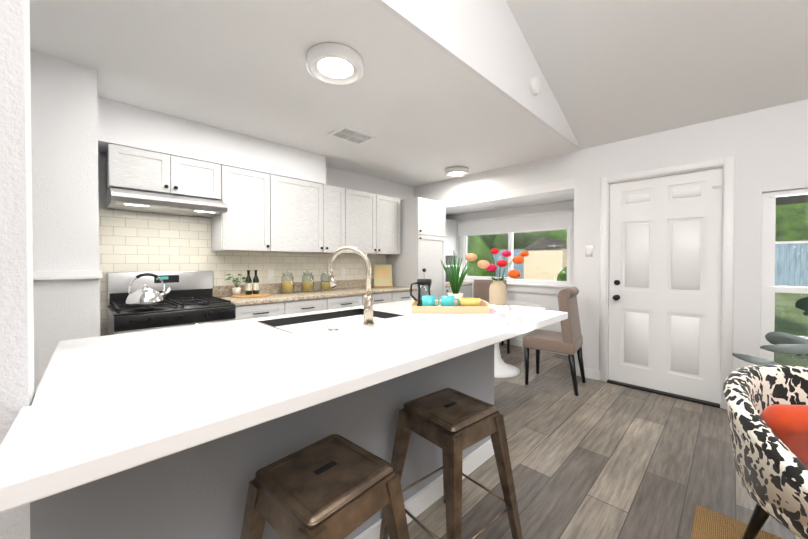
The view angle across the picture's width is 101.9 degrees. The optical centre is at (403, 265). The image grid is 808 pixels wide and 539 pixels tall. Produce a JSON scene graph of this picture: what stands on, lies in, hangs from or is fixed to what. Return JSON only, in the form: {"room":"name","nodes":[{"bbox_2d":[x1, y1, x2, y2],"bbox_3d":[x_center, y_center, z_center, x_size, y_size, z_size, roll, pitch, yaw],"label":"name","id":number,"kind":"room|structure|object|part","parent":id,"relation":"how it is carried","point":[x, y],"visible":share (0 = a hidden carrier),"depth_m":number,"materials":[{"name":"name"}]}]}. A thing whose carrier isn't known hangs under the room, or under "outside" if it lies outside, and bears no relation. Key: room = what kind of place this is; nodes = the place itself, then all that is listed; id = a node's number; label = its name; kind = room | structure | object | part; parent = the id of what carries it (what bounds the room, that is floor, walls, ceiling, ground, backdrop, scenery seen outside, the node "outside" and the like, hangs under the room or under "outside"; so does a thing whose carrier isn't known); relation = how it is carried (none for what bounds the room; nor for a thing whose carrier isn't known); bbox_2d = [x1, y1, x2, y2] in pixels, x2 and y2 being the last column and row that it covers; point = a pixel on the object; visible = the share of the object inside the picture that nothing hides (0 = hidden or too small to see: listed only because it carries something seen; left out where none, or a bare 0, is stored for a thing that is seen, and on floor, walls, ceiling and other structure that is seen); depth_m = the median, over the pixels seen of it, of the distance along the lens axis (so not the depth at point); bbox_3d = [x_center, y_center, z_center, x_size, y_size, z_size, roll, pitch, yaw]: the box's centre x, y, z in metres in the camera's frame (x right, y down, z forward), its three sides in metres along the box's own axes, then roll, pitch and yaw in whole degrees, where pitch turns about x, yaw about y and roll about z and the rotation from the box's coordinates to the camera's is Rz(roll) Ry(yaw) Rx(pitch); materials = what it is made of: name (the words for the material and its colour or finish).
{"room":"kitchen","nodes":[
{"label":"kitchen","id":0,"kind":"room"},
{"bbox_2d":[30,50,99,391],"bbox_3d":[-2.650,-0.010,1.897,1.270,2.430,0.790,-1,1,-45],"label":"wall","id":1,"kind":"structure","parent":0,"point":[64,149],"depth_m":1.95,"materials":[{"name":"white paint"}]},
{"bbox_2d":[33,270,102,279],"bbox_3d":[-2.077,0.055,1.887,0.505,0.050,0.034,-1,1,-45],"label":"trim","id":2,"kind":"structure","parent":1,"relation":"attached to","point":[55,275],"depth_m":1.95,"materials":[{"name":"white wood"}]},
{"bbox_2d":[98,97,325,183],"bbox_3d":[-1.680,-1.080,3.166,1.908,0.317,0.344,-1,1,-45],"label":"soffit","id":3,"kind":"structure","parent":0,"point":[125,125],"depth_m":2.83,"materials":[{"name":"white paint"}]},
{"bbox_2d":[0,0,493,538],"bbox_3d":[-1.093,-1.363,0.519,4.590,5.166,0.140,-1,1,-45],"label":"wall","id":4,"kind":"structure","parent":0,"point":[198,492],"depth_m":0.87,"materials":[{"name":"grey paint"}]},
{"bbox_2d":[354,439,493,538],"bbox_3d":[-1.032,1.171,0.497,4.605,0.100,0.015,-1,1,-45],"label":"baseboard","id":5,"kind":"structure","parent":4,"relation":"attached to","point":[422,500],"depth_m":1.66,"materials":[{"name":"white wood"}]},
{"bbox_2d":[98,152,413,254],"bbox_3d":[-1.435,-0.106,3.751,5.850,2.580,0.120,-1,1,-45],"label":"wall","id":6,"kind":"structure","parent":0,"point":[335,177],"depth_m":4.40,"materials":[{"name":"white paint"}]},
{"bbox_2d":[106,144,221,199],"bbox_3d":[-2.038,-0.755,2.812,0.756,0.318,0.344,-1,1,-45],"label":"upper cabinet","id":7,"kind":"object","parent":6,"relation":"attached to","point":[126,167],"depth_m":2.65,"materials":[{"name":"grey wood"}]},
{"bbox_2d":[106,187,227,217],"bbox_3d":[-1.972,-0.525,2.749,0.752,0.135,0.527,-1,1,-45],"label":"range hood","id":8,"kind":"object","parent":7,"relation":"attached to","point":[137,200],"visible":0.98,"depth_m":2.60,"materials":[{"name":"silver metal"}]},
{"bbox_2d":[99,209,385,335],"bbox_3d":[-1.371,0.207,3.724,3.114,1.355,0.011,-1,1,-45],"label":"tile backsplash","id":9,"kind":"structure","parent":6,"relation":"attached to","point":[129,241],"depth_m":3.05,"materials":[{"name":"beige tile"}]},
{"bbox_2d":[267,269,273,279],"bbox_3d":[-1.469,0.098,3.611,0.070,0.115,0.008,-1,1,-45],"label":"outlet","id":10,"kind":"object","parent":9,"relation":"attached to","point":[270,274],"visible":1,"depth_m":3.61,"materials":[{"name":"white plastic"}]},
{"bbox_2d":[341,268,344,276],"bbox_3d":[-0.797,0.090,4.282,0.070,0.115,0.008,-1,1,-45],"label":"outlet","id":11,"kind":"object","parent":9,"relation":"attached to","point":[342,272],"visible":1,"depth_m":4.28,"materials":[{"name":"white plastic"}]},
{"bbox_2d":[211,165,277,251],"bbox_3d":[-1.591,-0.532,3.260,0.498,0.773,0.344,-1,1,-45],"label":"upper cabinet","id":12,"kind":"object","parent":6,"relation":"attached to","point":[249,223],"depth_m":3.13,"materials":[{"name":"grey wood"}]},
{"bbox_2d":[213,280,373,295],"bbox_3d":[-1.065,0.241,4.006,2.284,0.100,0.020,-1,1,-45],"label":"backsplash","id":13,"kind":"structure","parent":6,"relation":"attached to","point":[217,290],"depth_m":3.65,"materials":[{"name":"beige stone"}]},
{"bbox_2d":[278,176,329,253],"bbox_3d":[-1.244,-0.536,3.606,0.719,0.773,0.344,-1,1,-45],"label":"upper cabinet","id":14,"kind":"object","parent":6,"relation":"attached to","point":[303,206],"depth_m":3.53,"materials":[{"name":"grey wood"}]},
{"bbox_2d":[330,186,349,253],"bbox_3d":[-0.925,-0.540,3.924,0.416,0.773,0.344,-1,1,-45],"label":"upper cabinet","id":15,"kind":"object","parent":6,"relation":"attached to","point":[339,197],"depth_m":3.86,"materials":[{"name":"grey wood"}]},
{"bbox_2d":[350,189,401,255],"bbox_3d":[-0.515,-0.544,4.333,0.979,0.773,0.344,-1,1,-45],"label":"upper cabinet","id":16,"kind":"object","parent":6,"relation":"attached to","point":[375,220],"depth_m":4.24,"materials":[{"name":"grey wood"}]},
{"bbox_2d":[446,219,457,255],"bbox_3d":[0.544,-0.467,5.390,0.721,0.595,0.344,-1,1,-45],"label":"upper cabinet","id":17,"kind":"object","parent":6,"relation":"attached to","point":[451,225],"depth_m":5.40,"materials":[{"name":"grey wood"}]},
{"bbox_2d":[30,0,577,186],"bbox_3d":[-0.793,-1.294,2.662,5.240,0.120,2.550,-1,1,-45],"label":"ceiling","id":18,"kind":"structure","parent":0,"point":[422,110],"depth_m":2.18,"materials":[{"name":"white paint"}]},
{"bbox_2d":[307,43,362,85],"bbox_3d":[-0.408,-1.190,1.952,0.330,0.070,0.330,-1,1,-45],"label":"ceiling light","id":19,"kind":"object","parent":18,"relation":"attached to","point":[337,64],"visible":1,"depth_m":1.90,"materials":[{"name":"white plastic"}]},
{"bbox_2d":[317,58,352,77],"bbox_3d":[-0.408,-1.175,1.952,0.261,0.002,0.261,-1,1,-45],"label":"diffuser","id":20,"kind":"object","parent":19,"relation":"attached to","point":[326,67],"depth_m":1.95,"materials":[{"name":"white"}]},
{"bbox_2d":[328,126,375,144],"bbox_3d":[-0.491,-1.232,3.111,0.370,0.012,0.270,-1,1,-45],"label":"ceiling vent","id":21,"kind":"object","parent":18,"relation":"in","point":[349,134],"visible":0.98,"depth_m":3.10,"materials":[{"name":"white metal"}]},
{"bbox_2d":[445,166,468,176],"bbox_3d":[0.684,-1.216,4.241,0.310,0.070,0.310,-1,1,-45],"label":"ceiling light","id":22,"kind":"object","parent":18,"relation":"attached to","point":[457,171],"visible":1,"depth_m":4.15,"materials":[{"name":"white"}]},
{"bbox_2d":[449,172,463,174],"bbox_3d":[0.684,-1.200,4.242,0.241,0.002,0.241,-1,1,-45],"label":"diffuser","id":23,"kind":"object","parent":22,"relation":"attached to","point":[450,173],"depth_m":4.26,"materials":[{"name":"white plastic"}]},
{"bbox_2d":[276,314,379,333],"bbox_3d":[-0.418,0.771,1.740,1.935,0.872,0.598,-1,1,-45],"label":"sink","id":24,"kind":"object","parent":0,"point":[341,319],"depth_m":1.89,"materials":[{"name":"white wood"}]},
{"bbox_2d":[0,299,567,512],"bbox_3d":[-0.190,0.325,1.650,2.262,0.062,1.160,-1,1,-45],"label":"countertop","id":25,"kind":"structure","parent":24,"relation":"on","point":[101,406],"depth_m":0.89,"materials":[{"name":"white stone"}]},
{"bbox_2d":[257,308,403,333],"bbox_3d":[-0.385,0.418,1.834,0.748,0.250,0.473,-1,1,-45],"label":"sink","id":26,"kind":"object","parent":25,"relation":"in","point":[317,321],"depth_m":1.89,"materials":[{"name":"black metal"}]},
{"bbox_2d":[327,246,375,325],"bbox_3d":[-0.256,0.096,1.646,0.177,0.393,0.221,-1,1,-45],"label":"faucet","id":27,"kind":"object","parent":25,"relation":"on","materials":[{"name":"silver metal"}]},
{"bbox_2d":[411,298,489,313],"bbox_3d":[0.285,0.256,2.137,0.470,0.062,0.300,0,1,1],"label":"tray","id":28,"kind":"object","parent":25,"relation":"on","point":[483,307],"visible":0.81,"depth_m":1.99,"materials":[{"name":"beige wood"}]},
{"bbox_2d":[410,268,431,305],"bbox_3d":[0.123,0.145,2.198,0.121,0.258,0.124,-1,1,-45],"label":"press","id":29,"kind":"object","parent":28,"relation":"on","point":[423,282],"visible":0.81,"depth_m":2.17,"materials":[{"name":"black glass"}]},
{"bbox_2d":[441,251,473,305],"bbox_3d":[0.356,0.081,2.188,0.223,0.385,0.220,-1,1,-45],"label":"potted plant","id":30,"kind":"object","parent":28,"relation":"on","point":[454,280],"visible":0.96,"depth_m":2.18,"materials":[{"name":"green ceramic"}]},
{"bbox_2d":[460,298,480,305],"bbox_3d":[0.419,0.243,2.085,0.132,0.065,0.132,-1,1,-45],"label":"bowl","id":31,"kind":"object","parent":28,"relation":"on","point":[469,301],"visible":0.79,"depth_m":2.04,"materials":[{"name":"yellow ceramic"}]},
{"bbox_2d":[372,0,581,149],"bbox_3d":[0.501,-2.015,2.122,3.920,1.575,0.030,-1,1,-45],"label":"wall","id":32,"kind":"structure","parent":0,"point":[485,41],"depth_m":2.18,"materials":[{"name":"white paint"}]},
{"bbox_2d":[530,76,540,94],"bbox_3d":[1.063,-1.454,2.640,0.136,0.136,0.038,-1,1,-45],"label":"smoke detector","id":33,"kind":"object","parent":32,"relation":"attached to","point":[535,85],"visible":1,"depth_m":2.61,"materials":[{"name":"white plastic"}]},
{"bbox_2d":[414,151,574,215],"bbox_3d":[1.264,-1.056,4.660,0.730,0.400,2.390,-1,1,-45],"label":"wall","id":34,"kind":"structure","parent":0,"point":[543,181],"depth_m":4.20,"materials":[{"name":"white paint"}]},
{"bbox_2d":[446,200,573,339],"bbox_3d":[1.523,-0.045,5.013,0.120,2.430,2.510,-1,1,-45],"label":"wall","id":35,"kind":"structure","parent":0,"point":[549,302],"depth_m":4.63,"materials":[{"name":"white paint"}]},
{"bbox_2d":[457,209,572,235],"bbox_3d":[1.540,-0.617,4.862,0.044,0.257,1.800,-1,1,-45],"label":"window shade","id":36,"kind":"object","parent":35,"relation":"attached to","point":[548,220],"visible":0.9,"depth_m":4.73,"materials":[{"name":"white fabric"}]},
{"bbox_2d":[462,229,569,284],"bbox_3d":[1.608,-0.219,4.934,0.070,0.936,1.716,-1,1,-45],"label":"nook window","id":37,"kind":"structure","parent":35,"relation":"in","point":[509,259],"depth_m":4.88,"materials":[{"name":"white plastic"}]},
{"bbox_2d":[463,281,572,294],"bbox_3d":[1.554,0.319,4.887,0.080,0.134,1.840,-1,1,-45],"label":"window sill","id":38,"kind":"structure","parent":35,"relation":"attached to","point":[535,288],"depth_m":4.59,"materials":[{"name":"white wood"}]},
{"bbox_2d":[499,338,567,355],"bbox_3d":[1.517,1.121,4.936,0.015,0.100,2.390,-1,1,-45],"label":"baseboard","id":39,"kind":"structure","parent":35,"relation":"attached to","point":[516,342],"depth_m":4.79,"materials":[{"name":"white wood"}]},
{"bbox_2d":[407,343,800,538],"bbox_3d":[0.382,1.266,0.918,7.600,0.100,6.780,-1,1,-45],"label":"floor","id":40,"kind":"structure","parent":0,"point":[596,459],"depth_m":1.97,"materials":[{"name":"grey wood"}]},
{"bbox_2d":[107,271,235,334],"bbox_3d":[-1.888,0.624,2.677,0.760,1.145,0.739,-1,1,-45],"label":"stove","id":41,"kind":"object","parent":40,"relation":"on","point":[190,299],"visible":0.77,"depth_m":2.63,"materials":[{"name":"silver metal"}]},
{"bbox_2d":[125,273,171,306],"bbox_3d":[-1.917,0.172,2.467,0.279,0.241,0.230,-1,1,-45],"label":"kettle","id":42,"kind":"object","parent":41,"relation":"on","point":[142,297],"visible":1,"depth_m":2.39,"materials":[{"name":"silver metal"}]},
{"bbox_2d":[235,300,293,319],"bbox_3d":[-1.486,0.765,3.185,0.515,0.850,0.619,-1,1,-45],"label":"base cabinet","id":43,"kind":"object","parent":40,"relation":"on","point":[248,311],"depth_m":2.96,"materials":[{"name":"grey wood"}]},
{"bbox_2d":[214,284,416,307],"bbox_3d":[-0.852,0.312,3.794,2.284,0.038,0.621,-1,1,-45],"label":"countertop","id":44,"kind":"structure","parent":43,"relation":"on","point":[275,297],"depth_m":3.43,"materials":[{"name":"beige stone"}]},
{"bbox_2d":[225,270,269,297],"bbox_3d":[-1.523,0.171,3.206,0.389,0.256,0.349,-1,1,-45],"label":"board","id":45,"kind":"object","parent":44,"relation":"on","point":[248,290],"visible":1,"depth_m":3.22,"materials":[{"name":"brown wood"}]},
{"bbox_2d":[225,274,246,294],"bbox_3d":[-1.630,0.179,3.193,0.218,0.210,0.217,-1,1,-45],"label":"plant","id":46,"kind":"object","parent":45,"relation":"on","point":[236,291],"depth_m":3.18,"materials":[{"name":"green plant"}]},
{"bbox_2d":[281,270,293,292],"bbox_3d":[-1.269,0.172,3.567,0.132,0.246,0.132,-1,1,-45],"label":"pasta jar","id":47,"kind":"object","parent":44,"relation":"on","point":[287,286],"visible":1,"depth_m":3.52,"materials":[{"name":"clear glass"}]},
{"bbox_2d":[302,270,313,291],"bbox_3d":[-1.099,0.170,3.736,0.132,0.246,0.132,-1,1,-45],"label":"pasta jar","id":48,"kind":"object","parent":44,"relation":"on","point":[307,286],"visible":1,"depth_m":3.70,"materials":[{"name":"clear glass"}]},
{"bbox_2d":[320,271,331,290],"bbox_3d":[-0.929,0.168,3.905,0.132,0.246,0.132,-1,1,-45],"label":"pasta jar","id":49,"kind":"object","parent":44,"relation":"on","point":[325,286],"visible":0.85,"depth_m":3.87,"materials":[{"name":"clear glass"}]},
{"bbox_2d":[373,265,392,286],"bbox_3d":[-0.288,0.133,4.533,0.260,0.302,0.129,0,1,-10],"label":"cutting board","id":50,"kind":"object","parent":44,"relation":"on","point":[382,275],"visible":1,"depth_m":4.53,"materials":[{"name":"beige wood"}]},
{"bbox_2d":[294,300,333,312],"bbox_3d":[-1.183,0.762,3.487,0.578,0.850,0.619,-1,1,-45],"label":"base cabinet","id":51,"kind":"object","parent":40,"relation":"on","point":[300,306],"depth_m":3.30,"materials":[{"name":"grey wood"}]},
{"bbox_2d":[240,434,409,538],"bbox_3d":[-0.229,0.901,0.960,0.446,0.628,0.444,1,1,41],"label":"bar stool","id":52,"kind":"object","parent":40,"relation":"on","point":[334,486],"visible":1,"depth_m":0.91,"materials":[{"name":"metal"}]},
{"bbox_2d":[334,296,363,308],"bbox_3d":[-0.857,0.758,3.812,0.578,0.850,0.619,-1,1,-45],"label":"base cabinet","id":53,"kind":"object","parent":40,"relation":"on","point":[339,301],"depth_m":3.61,"materials":[{"name":"grey wood"}]},
{"bbox_2d":[373,292,397,303],"bbox_3d":[-0.532,0.755,4.137,0.578,0.850,0.619,-1,1,-45],"label":"base cabinet","id":54,"kind":"object","parent":40,"relation":"on","point":[383,297],"depth_m":4.00,"materials":[{"name":"grey wood"}]},
{"bbox_2d":[398,292,416,300],"bbox_3d":[-0.232,0.751,4.436,0.505,0.850,0.619,-1,1,-45],"label":"base cabinet","id":55,"kind":"object","parent":40,"relation":"on","point":[402,296],"depth_m":4.24,"materials":[{"name":"grey wood"}]},
{"bbox_2d":[386,197,445,298],"bbox_3d":[0.172,0.122,4.817,0.603,2.100,0.639,-1,1,-45],"label":"tall cabinet","id":56,"kind":"object","parent":40,"relation":"on","point":[411,238],"depth_m":4.55,"materials":[{"name":"grey wood"}]},
{"bbox_2d":[379,388,522,538],"bbox_3d":[0.196,0.896,1.384,0.444,0.628,0.446,-1,1,-40],"label":"bar stool","id":57,"kind":"object","parent":40,"relation":"on","point":[453,424],"visible":0.96,"depth_m":1.33,"materials":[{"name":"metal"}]},
{"bbox_2d":[446,284,471,297],"bbox_3d":[0.641,0.741,5.306,0.721,0.850,0.619,-1,1,-45],"label":"base cabinet","id":58,"kind":"object","parent":40,"relation":"on","point":[466,289],"depth_m":5.20,"materials":[{"name":"grey wood"}]},
{"bbox_2d":[446,265,460,283],"bbox_3d":[0.624,0.131,5.337,0.500,0.289,0.405,-1,1,-45],"label":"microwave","id":59,"kind":"object","parent":58,"relation":"on","point":[447,281],"visible":0.06,"depth_m":5.14,"materials":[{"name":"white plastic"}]},
{"bbox_2d":[473,279,509,353],"bbox_3d":[1.231,0.688,4.638,0.470,0.976,0.501,0,1,7],"label":"dining chair","id":60,"kind":"object","parent":40,"relation":"on","point":[481,289],"visible":0.23,"depth_m":4.73,"materials":[{"name":"brown"}]},
{"bbox_2d":[484,300,544,377],"bbox_3d":[1.037,0.814,3.726,1.050,0.741,1.050,-1,1,-45],"label":"table","id":61,"kind":"object","parent":40,"relation":"on","point":[502,369],"visible":0.19,"depth_m":3.64,"materials":[{"name":"white plastic"}]},
{"bbox_2d":[465,248,528,305],"bbox_3d":[1.056,0.119,3.743,0.552,0.645,0.550,-1,1,-45],"label":"flower vase","id":62,"kind":"object","parent":61,"relation":"on","point":[497,292],"visible":1,"depth_m":3.67,"materials":[{"name":"beige ceramic"}]},
{"bbox_2d":[523,286,585,395],"bbox_3d":[1.522,0.703,3.312,0.501,0.976,0.470,0,1,37],"label":"dining chair","id":63,"kind":"object","parent":40,"relation":"on","point":[568,339],"visible":0.98,"depth_m":3.14,"materials":[{"name":"brown fabric"}]},
{"bbox_2d":[691,504,783,538],"bbox_3d":[1.059,1.228,-0.696,3.880,0.012,2.740,-1,1,-45],"label":"jute rug","id":64,"kind":"object","parent":40,"relation":"on","point":[709,524],"visible":1,"depth_m":1.50,"materials":[{"name":"brown wicker"}]},
{"bbox_2d":[723,365,807,538],"bbox_3d":[1.639,0.822,1.121,0.776,0.746,0.790,-1,1,-45],"label":"tub chair","id":65,"kind":"object","parent":64,"relation":"on","point":[767,407],"visible":1,"depth_m":1.20,"materials":[{"name":"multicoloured fabric"}]},
{"bbox_2d":[760,404,807,467],"bbox_3d":[1.626,0.667,1.228,0.477,0.356,0.538,-1,1,-45],"label":"pillow","id":66,"kind":"object","parent":65,"relation":"on","point":[789,422],"depth_m":1.18,"materials":[{"name":"orange fabric"}]},
{"bbox_2d":[732,297,807,364],"bbox_3d":[2.413,0.699,1.810,0.802,1.013,0.851,-1,1,-45],"label":"monstera plant","id":67,"kind":"object","parent":40,"relation":"on","point":[784,343],"visible":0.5,"depth_m":2.07,"materials":[{"name":"green plant"}]},
{"bbox_2d":[506,0,807,148],"bbox_3d":[1.031,-2.544,-0.314,6.840,2.781,4.180,-1,1,-45],"label":"ceiling","id":68,"kind":"structure","parent":0,"point":[615,70],"depth_m":2.41,"materials":[{"name":"white paint"}]},
{"bbox_2d":[574,99,807,371],"bbox_3d":[3.319,-0.088,2.178,0.120,2.580,4.040,-1,1,-45],"label":"wall","id":69,"kind":"structure","parent":0,"point":[767,148],"depth_m":2.69,"materials":[{"name":"white paint"}]},
{"bbox_2d":[585,246,592,256],"bbox_3d":[1.952,-0.155,3.456,0.010,0.115,0.070,-1,1,-45],"label":"light switch","id":70,"kind":"object","parent":69,"relation":"attached to","point":[588,251],"visible":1,"depth_m":3.45,"materials":[{"name":"white plastic"}]},
{"bbox_2d":[593,369,599,379],"bbox_3d":[2.001,1.128,3.403,0.004,0.100,0.065,-1,1,-45],"label":"baseboard","id":71,"kind":"structure","parent":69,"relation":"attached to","point":[596,374],"depth_m":3.40,"materials":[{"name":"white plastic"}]},
{"bbox_2d":[606,165,723,407],"bbox_3d":[2.399,0.170,3.072,0.160,2.044,0.868,-1,1,-45],"label":"door","id":72,"kind":"structure","parent":69,"relation":"in","point":[699,401],"depth_m":3.08,"materials":[{"name":"white wood"}]},
{"bbox_3d":[2.392,0.152,3.021,0.079,1.670,0.804,-1,1,-45],"label":"door hardware","id":73,"kind":"part","parent":72,"relation":"part of","materials":[{"name":"white wood"}]},
{"bbox_2d":[599,156,734,409],"bbox_3d":[2.366,0.144,3.039,0.016,2.095,0.970,-1,1,-45],"label":"door frame","id":74,"kind":"structure","parent":69,"relation":"attached to","point":[728,163],"depth_m":2.74,"materials":[{"name":"white wood"}]},
{"bbox_2d":[722,178,807,204],"bbox_3d":[4.678,-0.806,2.439,2.175,0.150,3.900,-1,1,-45],"label":"eave","id":75,"kind":"object","parent":69,"relation":"attached to","point":[791,200],"depth_m":3.68,"materials":[{"name":"grey"}]},
{"bbox_2d":[760,188,807,366],"bbox_3d":[3.192,0.185,2.309,0.060,1.526,0.916,-1,1,-45],"label":"window","id":76,"kind":"structure","parent":69,"relation":"in","point":[769,289],"depth_m":2.58,"materials":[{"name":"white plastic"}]},
{"bbox_3d":[3.191,0.185,2.309,0.027,1.450,0.840,-1,1,-45],"label":"glass","id":77,"kind":"part","parent":76,"relation":"part of","materials":[{"name":"clear glass"}]},
{"label":"outside","id":78,"kind":"structure","parent":0,"visible":0},
{"bbox_2d":[513,278,807,371],"bbox_3d":[14.131,0.796,16.898,35.955,0.719,64.000,-1,1,-45],"label":"lawn","id":79,"kind":"structure","parent":78,"point":[781,325],"depth_m":6.70,"materials":[{"name":"green plant"}]},
{"bbox_2d":[523,238,566,280],"bbox_3d":[7.964,-0.274,17.798,2.400,2.400,2.000,-1,1,-45],"label":"shed","id":80,"kind":"object","parent":79,"relation":"on","point":[540,267],"depth_m":16.95,"materials":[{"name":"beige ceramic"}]},
{"bbox_2d":[467,203,807,280],"bbox_3d":[11.330,-4.876,18.873,32.358,13.408,66.653,-1,1,-45],"label":"trees","id":81,"kind":"object","parent":79,"relation":"on","point":[486,244],"depth_m":15.08,"materials":[{"name":"green plant"}]},
{"bbox_2d":[493,243,807,286],"bbox_3d":[11.282,-0.094,16.923,0.060,1.860,52.072,-1,1,-45],"label":"fence","id":82,"kind":"object","parent":79,"relation":"on","point":[795,264],"depth_m":12.97,"materials":[{"name":"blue wood"}]}
]}

